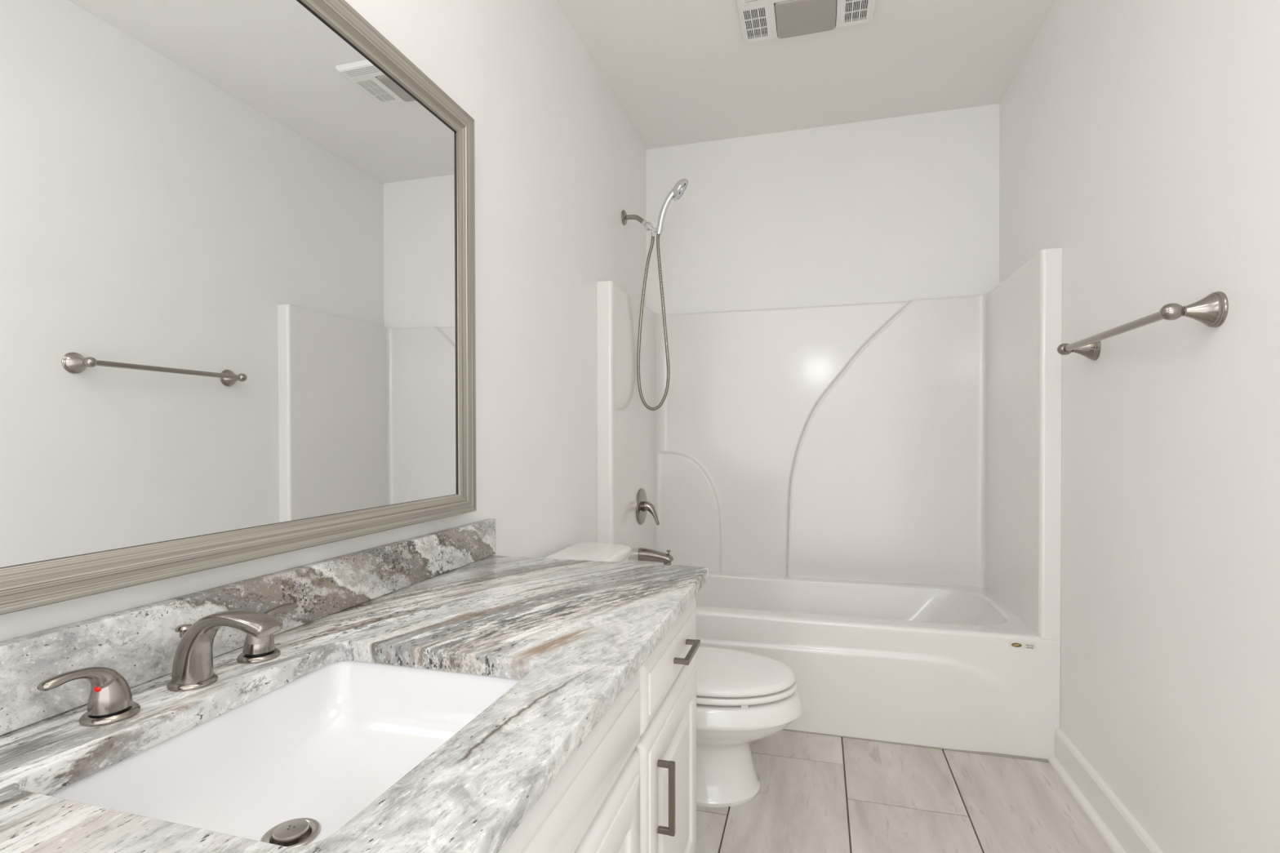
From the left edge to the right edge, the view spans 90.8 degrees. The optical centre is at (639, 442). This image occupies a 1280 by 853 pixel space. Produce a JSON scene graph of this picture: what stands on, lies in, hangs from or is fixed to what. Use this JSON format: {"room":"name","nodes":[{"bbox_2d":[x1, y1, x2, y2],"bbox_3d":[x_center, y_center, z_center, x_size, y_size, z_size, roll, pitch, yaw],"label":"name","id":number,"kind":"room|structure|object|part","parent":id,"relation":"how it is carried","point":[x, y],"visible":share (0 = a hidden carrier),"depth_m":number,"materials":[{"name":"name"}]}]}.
{"room":"bathroom","nodes":[
{"label":"bathroom","id":0,"kind":"room"},
{"bbox_2d":[0,0,646,641],"bbox_3d":[-0.477,-0.194,1.423,0.100,2.391,3.585,0,1,16],"label":"wall","id":1,"kind":"structure","parent":0,"point":[558,160],"depth_m":1.80,"materials":[{"name":"paint"}]},
{"bbox_2d":[0,0,476,615],"bbox_3d":[-0.580,-0.286,0.807,0.034,0.904,1.364,0,1,16],"label":"wall mirror","id":2,"kind":"object","parent":1,"relation":"attached to","point":[237,237],"visible":1,"depth_m":0.85,"materials":[{"name":"silver metal"}]},
{"bbox_3d":[-0.579,0.143,0.811,0.034,0.044,1.364,0,1,16],"label":"frame rail","id":3,"kind":"part","parent":2,"relation":"part of","materials":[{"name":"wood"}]},
{"bbox_3d":[-0.581,-0.711,0.802,0.034,0.055,1.364,0,1,16],"label":"frame rail","id":4,"kind":"part","parent":2,"relation":"part of","materials":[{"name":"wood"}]},
{"bbox_3d":[-0.403,-0.293,1.434,0.034,0.904,0.061,0,1,16],"label":"frame rail","id":5,"kind":"part","parent":2,"relation":"part of","materials":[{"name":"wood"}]},
{"bbox_2d":[0,518,495,735],"bbox_3d":[-0.554,0.241,0.926,0.020,0.088,1.357,0,1,16],"label":"backsplash","id":6,"kind":"structure","parent":1,"relation":"attached to","point":[140,643],"depth_m":0.82,"materials":[{"name":"stone"}]},
{"bbox_2d":[621,177,688,410],"bbox_3d":[0.066,-0.612,2.645,0.279,0.955,0.092,0,1,16],"label":"shower","id":7,"kind":"object","parent":1,"relation":"attached to","point":[677,192],"visible":1,"depth_m":2.63,"materials":[{"name":"silver metal"}]},
{"bbox_3d":[-0.017,-0.939,2.665,0.103,0.054,0.020,0,1,16],"label":"shower arm","id":8,"kind":"part","parent":7,"relation":"part of","materials":[{"name":"silver metal"}]},
{"bbox_2d":[556,0,1056,149],"bbox_3d":[0.300,-1.439,1.191,1.720,0.100,3.585,0,1,16],"label":"ceiling","id":9,"kind":"structure","parent":0,"point":[680,72],"depth_m":2.32,"materials":[{"name":"paint"}]},
{"bbox_2d":[735,0,875,43],"bbox_3d":[0.526,-1.384,2.001,0.426,0.026,0.257,0,1,16],"label":"exhaust fan","id":10,"kind":"object","parent":9,"relation":"attached to","point":[781,19],"visible":1,"depth_m":2.04,"materials":[{"name":"plastic"}]},
{"bbox_2d":[645,103,999,314],"bbox_3d":[0.775,-0.212,2.881,1.520,2.391,0.100,0,1,16],"label":"wall","id":11,"kind":"structure","parent":0,"point":[903,208],"depth_m":2.80,"materials":[{"name":"paint"}]},
{"bbox_2d":[695,729,1112,852],"bbox_3d":[0.305,1.042,1.216,1.720,0.080,3.585,0,1,16],"label":"floor","id":12,"kind":"structure","parent":0,"point":[817,793],"depth_m":1.73,"materials":[{"name":"tile"}]},
{"bbox_2d":[497,596,700,852],"bbox_3d":[-0.287,0.660,0.853,0.568,0.693,1.272,0,1,16],"label":"vanity cabinet","id":13,"kind":"object","parent":12,"relation":"on","point":[630,785],"visible":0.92,"depth_m":0.92,"materials":[{"name":"paint"}]},
{"bbox_2d":[0,555,708,852],"bbox_3d":[-0.296,0.300,0.848,0.558,0.027,1.345,0,1,16],"label":"countertop","id":14,"kind":"structure","parent":13,"relation":"on","point":[575,633],"depth_m":0.71,"materials":[{"name":"stone"}]},
{"bbox_2d":[36,666,141,727],"bbox_3d":[-0.564,0.258,0.647,0.050,0.061,0.087,0,1,16],"label":"handle","id":15,"kind":"object","parent":14,"relation":"on","point":[110,700],"visible":1,"depth_m":0.65,"materials":[{"name":"silver metal"}]},
{"bbox_2d":[166,609,283,692],"bbox_3d":[-0.494,0.243,0.741,0.156,0.092,0.050,0,1,16],"label":"faucet spout","id":16,"kind":"object","parent":14,"relation":"on","point":[193,662],"visible":1,"depth_m":0.73,"materials":[{"name":"silver metal"}]},
{"bbox_3d":[-0.556,0.256,0.770,0.020,0.067,0.020,0,1,16],"label":"lift rod","id":17,"kind":"part","parent":16,"relation":"part of","materials":[{"name":"silver metal"}]},
{"bbox_2d":[236,602,298,664],"bbox_3d":[-0.504,0.256,0.860,0.050,0.061,0.087,0,1,16],"label":"handle","id":18,"kind":"object","parent":14,"relation":"on","point":[266,651],"visible":0.77,"depth_m":0.83,"materials":[{"name":"silver metal"}]},
{"bbox_2d":[47,660,521,847],"bbox_3d":[-0.334,0.382,0.682,0.366,0.133,0.439,0,1,16],"label":"sink","id":19,"kind":"object","parent":14,"relation":"in","point":[291,765],"visible":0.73,"depth_m":0.77,"materials":[{"name":"ceramic"}]},
{"bbox_3d":[-0.111,0.400,0.569,0.019,0.117,0.803,0,1,16],"label":"false drawer","id":20,"kind":"part","parent":13,"relation":"part of","materials":[{"name":"paint"}]},
{"bbox_3d":[-0.056,0.689,0.766,0.019,0.446,0.400,0,1,16],"label":"door","id":21,"kind":"part","parent":13,"relation":"part of","materials":[{"name":"paint"}]},
{"bbox_3d":[0.061,0.685,1.181,0.019,0.446,0.438,0,1,16],"label":"door","id":22,"kind":"part","parent":13,"relation":"part of","materials":[{"name":"paint"}]},
{"bbox_3d":[0.043,0.580,1.031,0.028,0.119,0.010,0,1,16],"label":"handle","id":23,"kind":"part","parent":13,"relation":"part of","materials":[{"name":"silver metal"}]},
{"bbox_3d":[0.060,0.393,1.178,0.019,0.117,0.438,0,1,16],"label":"drawer","id":24,"kind":"part","parent":13,"relation":"part of","materials":[{"name":"paint"}]},
{"bbox_3d":[0.090,0.396,1.199,0.028,0.010,0.119,0,1,16],"label":"handle","id":25,"kind":"part","parent":13,"relation":"part of","materials":[{"name":"silver metal"}]},
{"bbox_2d":[542,542,802,807],"bbox_3d":[0.095,0.664,1.855,0.744,0.663,0.417,0,1,16],"label":"toilet","id":26,"kind":"object","parent":12,"relation":"on","point":[743,697],"visible":0.46,"depth_m":1.74,"materials":[{"name":"white ceramic"}]},
{"bbox_3d":[-0.167,0.349,1.913,0.207,0.034,0.393,0,1,16],"label":"tank lid","id":27,"kind":"part","parent":26,"relation":"part of","materials":[{"name":"white ceramic"}]},
{"bbox_3d":[-0.166,0.524,1.915,0.188,0.313,0.375,0,1,16],"label":"tank","id":28,"kind":"part","parent":26,"relation":"part of","materials":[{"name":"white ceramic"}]},
{"bbox_3d":[0.198,0.656,1.843,0.500,0.029,0.356,0,1,16],"label":"seat lid","id":29,"kind":"part","parent":26,"relation":"part of","materials":[{"name":"plastic"}]},
{"bbox_3d":[0.200,0.683,1.842,0.507,0.016,0.364,0,1,16],"label":"seat","id":30,"kind":"part","parent":26,"relation":"part of","materials":[{"name":"plastic"}]},
{"bbox_2d":[596,248,1062,762],"bbox_3d":[0.665,0.191,2.491,1.519,1.593,0.715,0,1,16],"label":"bathtub surround","id":31,"kind":"object","parent":12,"relation":"on","point":[868,495],"visible":0.88,"depth_m":2.65,"materials":[{"name":"white plastic"}]},
{"bbox_2d":[635,488,659,525],"bbox_3d":[0.044,0.275,2.713,0.082,0.156,0.156,0,1,16],"label":"shower valve","id":32,"kind":"object","parent":31,"relation":"attached to","point":[642,505],"visible":1,"depth_m":2.70,"materials":[{"name":"silver metal"}]},
{"bbox_3d":[0.010,0.275,2.722,0.012,0.156,0.156,0,1,16],"label":"plate","id":33,"kind":"part","parent":32,"relation":"part of","materials":[{"name":"silver metal"}]},
{"bbox_3d":[0.053,0.303,2.711,0.064,0.101,0.042,0,1,16],"label":"lever","id":34,"kind":"part","parent":32,"relation":"part of","materials":[{"name":"silver metal"}]},
{"bbox_2d":[637,547,673,564],"bbox_3d":[0.070,0.484,2.687,0.148,0.066,0.060,0,1,16],"label":"tub spout","id":35,"kind":"object","parent":31,"relation":"attached to","point":[644,554],"visible":1,"depth_m":2.67,"materials":[{"name":"silver metal"}]},
{"bbox_2d":[694,571,1060,759],"bbox_3d":[0.667,0.795,2.498,1.519,0.385,0.711,0,1,16],"label":"tub","id":36,"kind":"object","parent":31,"relation":"in","point":[940,664],"depth_m":2.11,"materials":[{"name":"white plastic"}]},
{"bbox_2d":[999,0,1279,852],"bbox_3d":[1.082,-0.193,0.984,0.100,2.391,3.585,0,1,16],"label":"wall","id":37,"kind":"structure","parent":0,"point":[1140,140],"depth_m":1.35,"materials":[{"name":"paint"}]},
{"bbox_2d":[1048,728,1163,852],"bbox_3d":[0.925,0.953,0.674,0.033,0.106,2.679,0,1,16],"label":"baseboard","id":38,"kind":"structure","parent":37,"relation":"attached to","point":[1117,826],"depth_m":1.65,"materials":[{"name":"paint"}]},
{"bbox_2d":[1057,291,1228,360],"bbox_3d":[1.118,-0.254,1.462,0.091,0.067,0.609,0,1,16],"label":"towel bar","id":39,"kind":"object","parent":37,"relation":"attached to","point":[1212,309],"visible":1,"depth_m":1.20,"materials":[{"name":"silver metal"}]},
{"bbox_3d":[1.192,-0.257,1.723,0.091,0.067,0.067,0,1,16],"label":"post","id":40,"kind":"part","parent":39,"relation":"part of","materials":[{"name":"silver metal"}]},
{"bbox_3d":[1.044,-0.251,1.201,0.091,0.067,0.067,0,1,16],"label":"post","id":41,"kind":"part","parent":39,"relation":"part of","materials":[{"name":"silver metal"}]}
]}

